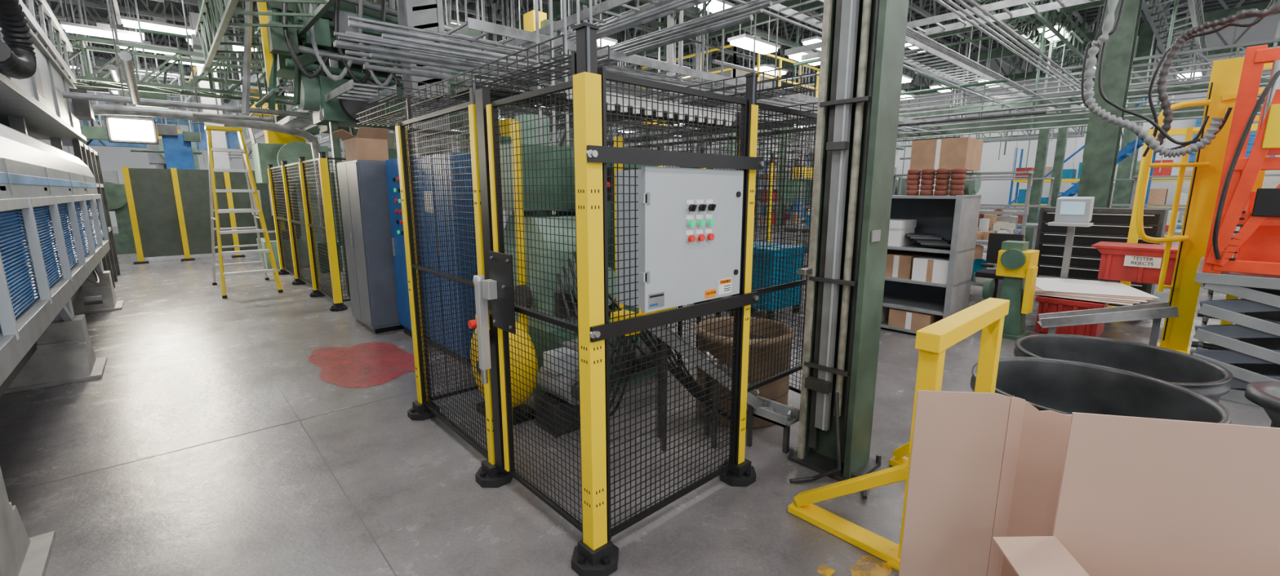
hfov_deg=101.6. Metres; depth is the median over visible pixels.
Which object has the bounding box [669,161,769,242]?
fence
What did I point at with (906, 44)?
light
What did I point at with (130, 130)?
lamp
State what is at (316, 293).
fence post
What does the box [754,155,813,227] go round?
rack
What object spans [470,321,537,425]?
cable reel
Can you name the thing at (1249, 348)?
scissor lift
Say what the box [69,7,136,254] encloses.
column
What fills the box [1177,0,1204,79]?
light
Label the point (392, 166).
tall cabinet
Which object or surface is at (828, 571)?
floor marking
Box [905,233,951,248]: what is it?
binders
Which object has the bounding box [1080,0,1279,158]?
cable conduit
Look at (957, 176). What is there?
storage bins
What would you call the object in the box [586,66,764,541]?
fence panel
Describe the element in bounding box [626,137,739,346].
fence panel
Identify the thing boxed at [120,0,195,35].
light
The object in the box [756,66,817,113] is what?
cable tray
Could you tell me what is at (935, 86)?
light
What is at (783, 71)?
light
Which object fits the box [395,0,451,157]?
lattice column
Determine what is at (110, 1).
lamp
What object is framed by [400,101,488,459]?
fence panel
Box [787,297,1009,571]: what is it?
barrier
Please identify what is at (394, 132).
column
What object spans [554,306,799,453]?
conveyor
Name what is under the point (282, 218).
fence panel
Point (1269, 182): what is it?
press
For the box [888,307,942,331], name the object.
cardboard box
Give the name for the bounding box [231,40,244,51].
light
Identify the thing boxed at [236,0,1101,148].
cable tray
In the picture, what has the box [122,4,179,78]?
light
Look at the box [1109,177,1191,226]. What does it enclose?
workbench
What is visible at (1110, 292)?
cardboard
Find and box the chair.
[973,232,1024,305]
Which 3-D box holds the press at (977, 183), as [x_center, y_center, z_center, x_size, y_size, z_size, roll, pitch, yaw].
[12.302,-5.128,19.983,1.433,6.000,1.225,-9,14,-41]
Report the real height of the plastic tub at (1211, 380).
0.427 m
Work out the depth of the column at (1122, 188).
14.98 m
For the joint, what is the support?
on the floor
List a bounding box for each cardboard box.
[330,127,389,161]
[884,251,923,279]
[888,218,916,246]
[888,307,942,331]
[898,390,1071,575]
[909,137,983,172]
[911,255,949,284]
[992,412,1279,575]
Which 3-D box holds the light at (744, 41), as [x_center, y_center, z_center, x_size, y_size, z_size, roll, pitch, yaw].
[2.389,-6.418,10.647,1.240,2.860,0.440,-9,14,-41]
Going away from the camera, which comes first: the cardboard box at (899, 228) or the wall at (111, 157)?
the cardboard box at (899, 228)
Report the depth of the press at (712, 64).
18.44 m
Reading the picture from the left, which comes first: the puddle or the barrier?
the puddle
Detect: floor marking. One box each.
[817,564,835,575]
[850,555,892,575]
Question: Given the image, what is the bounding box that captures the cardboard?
[1034,277,1159,306]
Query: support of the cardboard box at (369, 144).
on the storage cabinet at (362, 184)
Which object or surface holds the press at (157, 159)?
on the floor
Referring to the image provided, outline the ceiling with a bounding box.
[22,0,1278,109]
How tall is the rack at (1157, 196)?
3.300 m
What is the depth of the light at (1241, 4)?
14.89 m
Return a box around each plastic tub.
[970,356,1231,424]
[1013,333,1232,402]
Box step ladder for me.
[204,125,283,298]
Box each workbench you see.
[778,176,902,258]
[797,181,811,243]
[892,170,1034,298]
[901,175,1028,266]
[933,177,1054,253]
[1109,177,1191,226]
[1128,173,1279,237]
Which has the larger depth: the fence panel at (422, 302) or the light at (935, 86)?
the light at (935, 86)
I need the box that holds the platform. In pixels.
[641,44,819,242]
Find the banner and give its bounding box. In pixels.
[82,115,239,150]
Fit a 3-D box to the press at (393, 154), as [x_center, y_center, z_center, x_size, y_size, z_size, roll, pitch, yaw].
[-4.974,-3.227,9.727,1.128,6.000,0.950,-9,14,-41]
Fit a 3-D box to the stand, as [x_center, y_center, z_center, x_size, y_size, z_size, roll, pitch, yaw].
[0.585,0.309,4.504,0.310,0.950,0.480,-9,14,-41]
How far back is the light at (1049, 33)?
12.71 m
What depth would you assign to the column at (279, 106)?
16.14 m
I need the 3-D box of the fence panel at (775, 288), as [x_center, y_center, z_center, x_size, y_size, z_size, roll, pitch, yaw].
[0.970,-0.239,3.129,1.090,1.555,0.030,-9,14,-41]
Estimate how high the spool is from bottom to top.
0.587 m
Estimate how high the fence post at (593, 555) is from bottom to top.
2.187 m
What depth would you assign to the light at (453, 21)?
11.41 m
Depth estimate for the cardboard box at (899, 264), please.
5.98 m
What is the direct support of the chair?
on the floor
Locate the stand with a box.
[677,294,734,369]
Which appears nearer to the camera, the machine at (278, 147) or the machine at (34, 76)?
the machine at (34, 76)
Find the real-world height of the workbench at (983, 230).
1.900 m
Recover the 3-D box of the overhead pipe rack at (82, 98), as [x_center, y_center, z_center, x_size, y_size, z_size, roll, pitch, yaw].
[-0.730,-6.106,16.756,31.406,5.298,33.000,-9,14,-41]
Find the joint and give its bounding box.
[6,222,1013,575]
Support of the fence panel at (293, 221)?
attached to the fence post at (316, 293)
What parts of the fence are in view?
panel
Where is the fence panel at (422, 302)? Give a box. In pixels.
[406,128,477,400]
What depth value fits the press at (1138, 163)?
17.23 m
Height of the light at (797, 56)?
2.610 m
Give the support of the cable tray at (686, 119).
attached to the fence post
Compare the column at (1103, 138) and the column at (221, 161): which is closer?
the column at (1103, 138)
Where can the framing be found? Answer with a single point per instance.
(1195, 8)
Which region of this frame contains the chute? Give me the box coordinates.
[1037,302,1178,346]
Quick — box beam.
[897,75,1269,249]
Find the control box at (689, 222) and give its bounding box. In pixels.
[615,166,743,313]
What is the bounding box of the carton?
[880,306,888,322]
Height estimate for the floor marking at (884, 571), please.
0.001 m
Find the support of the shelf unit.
on the floor
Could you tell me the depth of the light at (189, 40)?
11.19 m
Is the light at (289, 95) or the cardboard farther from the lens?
the light at (289, 95)
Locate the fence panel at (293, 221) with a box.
[284,162,312,287]
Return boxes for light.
[59,0,144,42]
[107,46,118,93]
[115,36,177,49]
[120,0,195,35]
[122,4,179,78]
[129,48,174,54]
[163,0,226,68]
[186,0,193,44]
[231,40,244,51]
[255,16,293,96]
[451,0,464,24]
[560,0,617,47]
[682,12,711,78]
[697,0,734,13]
[727,8,780,54]
[754,62,778,75]
[781,69,787,75]
[786,0,822,66]
[800,10,822,50]
[900,13,915,100]
[902,0,912,83]
[905,0,931,52]
[928,37,954,92]
[977,10,1004,87]
[1036,16,1068,40]
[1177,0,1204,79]
[1229,4,1241,58]
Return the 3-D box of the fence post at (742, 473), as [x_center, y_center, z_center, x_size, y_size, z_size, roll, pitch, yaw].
[0.552,0.008,2.774,0.200,2.167,0.200,-9,14,-41]
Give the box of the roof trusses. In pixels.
[22,0,1279,133]
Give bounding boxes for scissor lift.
[1190,257,1279,407]
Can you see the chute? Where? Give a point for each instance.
(1157, 311)
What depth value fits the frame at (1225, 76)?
5.07 m
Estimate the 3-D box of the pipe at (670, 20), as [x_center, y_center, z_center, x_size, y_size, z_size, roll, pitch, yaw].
[0.534,-3.263,9.377,0.250,6.200,0.250,-9,14,-41]
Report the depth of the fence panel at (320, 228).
7.54 m
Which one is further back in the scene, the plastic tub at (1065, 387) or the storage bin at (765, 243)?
the storage bin at (765, 243)
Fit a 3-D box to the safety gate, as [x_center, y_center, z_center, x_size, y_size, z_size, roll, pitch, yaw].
[-0.519,0.059,2.422,0.864,2.000,0.135,9,14,40]
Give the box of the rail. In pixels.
[551,88,735,126]
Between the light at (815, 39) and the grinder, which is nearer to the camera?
the grinder
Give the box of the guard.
[161,133,195,169]
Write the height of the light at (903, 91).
2.760 m
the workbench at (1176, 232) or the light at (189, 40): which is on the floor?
the workbench at (1176, 232)
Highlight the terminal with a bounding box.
[1048,196,1094,279]
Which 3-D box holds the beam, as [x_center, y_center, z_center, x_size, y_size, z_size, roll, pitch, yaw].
[10.521,-2.766,12.662,2.200,4.025,11.000,-9,14,-41]
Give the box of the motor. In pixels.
[534,346,579,436]
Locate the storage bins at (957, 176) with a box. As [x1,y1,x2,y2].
[905,168,966,195]
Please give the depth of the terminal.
6.60 m
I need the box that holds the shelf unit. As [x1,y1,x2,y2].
[804,194,981,333]
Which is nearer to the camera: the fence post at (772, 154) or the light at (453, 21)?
the fence post at (772, 154)
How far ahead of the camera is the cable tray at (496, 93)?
3.04 m
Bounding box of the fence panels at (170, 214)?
[121,167,342,264]
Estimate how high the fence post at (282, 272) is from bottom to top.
2.098 m
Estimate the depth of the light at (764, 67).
15.96 m
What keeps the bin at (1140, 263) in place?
on the floor
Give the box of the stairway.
[1004,97,1155,234]
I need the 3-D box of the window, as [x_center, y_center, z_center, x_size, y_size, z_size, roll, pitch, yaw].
[20.644,-5.168,18.009,0.320,1.600,2.200,-9,14,-41]
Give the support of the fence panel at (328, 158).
attached to the fence post at (338, 305)
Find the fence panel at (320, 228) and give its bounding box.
[302,158,333,299]
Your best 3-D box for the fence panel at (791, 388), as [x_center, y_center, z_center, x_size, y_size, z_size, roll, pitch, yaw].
[1.110,-0.193,3.975,0.032,1.955,0.940,-6,12,-31]
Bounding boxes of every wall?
[38,53,608,226]
[614,14,1279,220]
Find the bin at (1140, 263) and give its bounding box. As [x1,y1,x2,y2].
[1091,241,1178,306]
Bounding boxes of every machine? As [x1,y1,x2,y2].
[0,0,86,151]
[0,123,124,575]
[248,77,337,269]
[499,0,670,395]
[1202,44,1279,275]
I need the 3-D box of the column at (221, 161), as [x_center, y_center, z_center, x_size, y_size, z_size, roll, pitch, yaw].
[-11.752,-4.207,14.471,0.500,6.200,0.500,-9,14,-41]
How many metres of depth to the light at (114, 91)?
19.75 m
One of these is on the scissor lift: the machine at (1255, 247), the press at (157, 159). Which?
the machine at (1255, 247)
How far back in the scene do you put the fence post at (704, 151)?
6.89 m
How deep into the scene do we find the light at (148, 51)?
14.20 m
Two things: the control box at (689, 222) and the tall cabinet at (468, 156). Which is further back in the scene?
the tall cabinet at (468, 156)
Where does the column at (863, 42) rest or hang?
on the floor
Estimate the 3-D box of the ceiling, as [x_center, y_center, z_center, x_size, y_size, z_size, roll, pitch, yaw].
[-1.320,-8.830,15.706,35.000,0.160,41.000,-9,14,-41]
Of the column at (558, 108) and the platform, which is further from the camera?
the column at (558, 108)
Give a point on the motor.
(568, 350)
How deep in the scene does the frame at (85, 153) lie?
9.07 m
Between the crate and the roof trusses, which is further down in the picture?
the crate
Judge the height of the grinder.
1.050 m
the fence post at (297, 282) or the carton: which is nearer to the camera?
the carton
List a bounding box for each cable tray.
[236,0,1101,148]
[355,34,573,146]
[756,66,817,113]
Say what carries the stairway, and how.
on the floor
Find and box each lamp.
[104,115,159,144]
[108,0,118,41]
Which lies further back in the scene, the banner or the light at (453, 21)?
the banner
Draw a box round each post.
[267,164,289,275]
[281,160,305,284]
[297,156,324,297]
[317,151,347,311]
[395,122,439,420]
[467,83,512,488]
[571,22,618,575]
[692,146,706,305]
[719,72,759,486]
[765,153,774,241]
[1106,123,1257,307]
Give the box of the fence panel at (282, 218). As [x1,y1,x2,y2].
[270,165,294,275]
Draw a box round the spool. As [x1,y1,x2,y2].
[1244,381,1279,427]
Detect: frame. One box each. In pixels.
[8,139,120,288]
[1136,57,1272,354]
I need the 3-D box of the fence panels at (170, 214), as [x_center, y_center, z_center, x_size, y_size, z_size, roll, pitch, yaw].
[-9.434,-1.897,13.197,5.125,2.120,0.255,-9,14,-41]
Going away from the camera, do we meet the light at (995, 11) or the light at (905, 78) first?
the light at (995, 11)
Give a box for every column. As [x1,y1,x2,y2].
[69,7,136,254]
[188,12,230,168]
[272,79,287,124]
[388,130,396,145]
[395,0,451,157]
[460,130,468,152]
[555,108,564,146]
[563,26,573,146]
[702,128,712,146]
[787,0,909,499]
[1077,0,1142,208]
[1111,20,1158,208]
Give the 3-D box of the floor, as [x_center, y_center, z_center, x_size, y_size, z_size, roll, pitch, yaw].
[-1.320,-1.485,17.067,35.000,0.100,41.000,-9,14,-41]
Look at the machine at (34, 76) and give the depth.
5.20 m
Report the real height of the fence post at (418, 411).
2.037 m
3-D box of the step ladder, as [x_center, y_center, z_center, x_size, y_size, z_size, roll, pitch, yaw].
[-6.595,-1.274,8.532,0.810,2.595,1.670,-9,14,-41]
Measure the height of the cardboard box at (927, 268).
0.253 m
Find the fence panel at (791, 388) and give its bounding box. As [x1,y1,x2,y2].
[750,126,816,394]
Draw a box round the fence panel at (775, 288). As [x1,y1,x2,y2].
[746,102,817,392]
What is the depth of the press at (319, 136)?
20.45 m
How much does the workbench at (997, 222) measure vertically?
1.900 m
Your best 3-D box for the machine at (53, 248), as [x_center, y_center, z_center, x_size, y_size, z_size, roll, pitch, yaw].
[-5.019,-0.192,3.723,1.450,2.220,9.058,-9,14,-41]
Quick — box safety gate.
[467,53,582,538]
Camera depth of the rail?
3.02 m
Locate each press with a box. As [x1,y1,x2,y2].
[146,53,199,169]
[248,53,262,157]
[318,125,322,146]
[346,127,397,159]
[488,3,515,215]
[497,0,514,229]
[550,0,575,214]
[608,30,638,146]
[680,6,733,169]
[704,63,717,146]
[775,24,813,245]
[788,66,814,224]
[893,167,906,194]
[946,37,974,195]
[955,72,981,195]
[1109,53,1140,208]
[1262,155,1279,188]
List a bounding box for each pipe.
[92,0,342,273]
[666,13,674,167]
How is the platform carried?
on the floor
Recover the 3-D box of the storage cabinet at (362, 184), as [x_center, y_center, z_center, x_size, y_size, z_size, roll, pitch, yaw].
[-3.141,-0.502,6.194,0.485,1.930,0.868,-9,14,-41]
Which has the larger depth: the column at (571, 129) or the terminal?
the column at (571, 129)
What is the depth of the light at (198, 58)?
13.43 m
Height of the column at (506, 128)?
6.000 m
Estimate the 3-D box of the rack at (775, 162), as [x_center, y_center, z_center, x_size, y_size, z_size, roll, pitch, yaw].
[7.079,-5.946,30.956,0.970,3.610,9.170,-9,14,-41]
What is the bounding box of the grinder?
[981,240,1039,340]
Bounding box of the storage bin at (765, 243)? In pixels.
[725,241,807,319]
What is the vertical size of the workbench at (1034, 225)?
1.900 m
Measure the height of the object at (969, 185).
6.000 m
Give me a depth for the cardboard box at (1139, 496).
1.43 m
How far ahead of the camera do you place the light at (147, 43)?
13.97 m
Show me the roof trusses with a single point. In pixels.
(762, 18)
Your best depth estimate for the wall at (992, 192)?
22.33 m
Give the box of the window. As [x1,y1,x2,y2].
[1188,114,1275,162]
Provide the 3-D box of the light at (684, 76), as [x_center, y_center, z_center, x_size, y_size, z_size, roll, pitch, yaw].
[1.864,-7.612,15.988,1.240,2.458,0.440,-9,14,-41]
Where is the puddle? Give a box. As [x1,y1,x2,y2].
[308,342,414,388]
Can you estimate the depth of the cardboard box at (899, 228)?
5.96 m
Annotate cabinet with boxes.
[336,160,403,333]
[385,158,432,344]
[416,152,477,365]
[1034,206,1168,295]
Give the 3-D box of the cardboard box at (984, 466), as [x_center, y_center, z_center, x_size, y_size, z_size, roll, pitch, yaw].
[1.428,0.771,1.963,0.936,0.961,0.536,2,11,12]
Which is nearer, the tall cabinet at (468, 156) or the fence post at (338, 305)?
the tall cabinet at (468, 156)
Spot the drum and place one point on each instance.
(777, 391)
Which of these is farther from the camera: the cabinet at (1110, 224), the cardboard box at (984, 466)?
the cabinet at (1110, 224)
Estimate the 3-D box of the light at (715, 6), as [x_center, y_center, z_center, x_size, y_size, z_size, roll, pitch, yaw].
[1.368,-6.766,10.439,1.240,2.100,0.440,-9,14,-41]
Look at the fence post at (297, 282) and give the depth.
8.94 m
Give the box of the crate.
[1035,295,1109,337]
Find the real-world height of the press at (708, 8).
6.000 m
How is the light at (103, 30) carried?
hanging from the ceiling
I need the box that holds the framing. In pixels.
[46,0,1279,155]
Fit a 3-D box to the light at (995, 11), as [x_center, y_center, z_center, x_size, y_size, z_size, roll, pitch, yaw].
[9.552,-6.965,13.874,1.240,2.960,0.440,-9,14,-41]
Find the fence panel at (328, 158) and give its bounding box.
[326,157,351,302]
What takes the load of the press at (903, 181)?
on the floor
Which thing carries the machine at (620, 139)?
on the floor
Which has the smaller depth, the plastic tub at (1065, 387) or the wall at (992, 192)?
the plastic tub at (1065, 387)
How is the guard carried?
on the floor
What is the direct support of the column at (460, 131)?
on the floor
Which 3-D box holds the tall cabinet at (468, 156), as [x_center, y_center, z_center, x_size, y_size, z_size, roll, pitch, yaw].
[-1.755,-0.302,5.113,0.455,1.930,0.880,-9,14,-41]
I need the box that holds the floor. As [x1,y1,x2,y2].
[0,218,1271,575]
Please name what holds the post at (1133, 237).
on the floor
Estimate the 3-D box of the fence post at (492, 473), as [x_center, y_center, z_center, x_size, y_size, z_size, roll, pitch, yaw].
[-0.817,0.036,2.764,0.203,2.118,0.206,0,11,3]
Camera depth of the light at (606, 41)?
11.67 m
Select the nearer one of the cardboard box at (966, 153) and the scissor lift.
the scissor lift
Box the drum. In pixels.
[696,316,793,428]
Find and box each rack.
[25,0,1271,178]
[754,152,814,219]
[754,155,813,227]
[1008,147,1242,236]

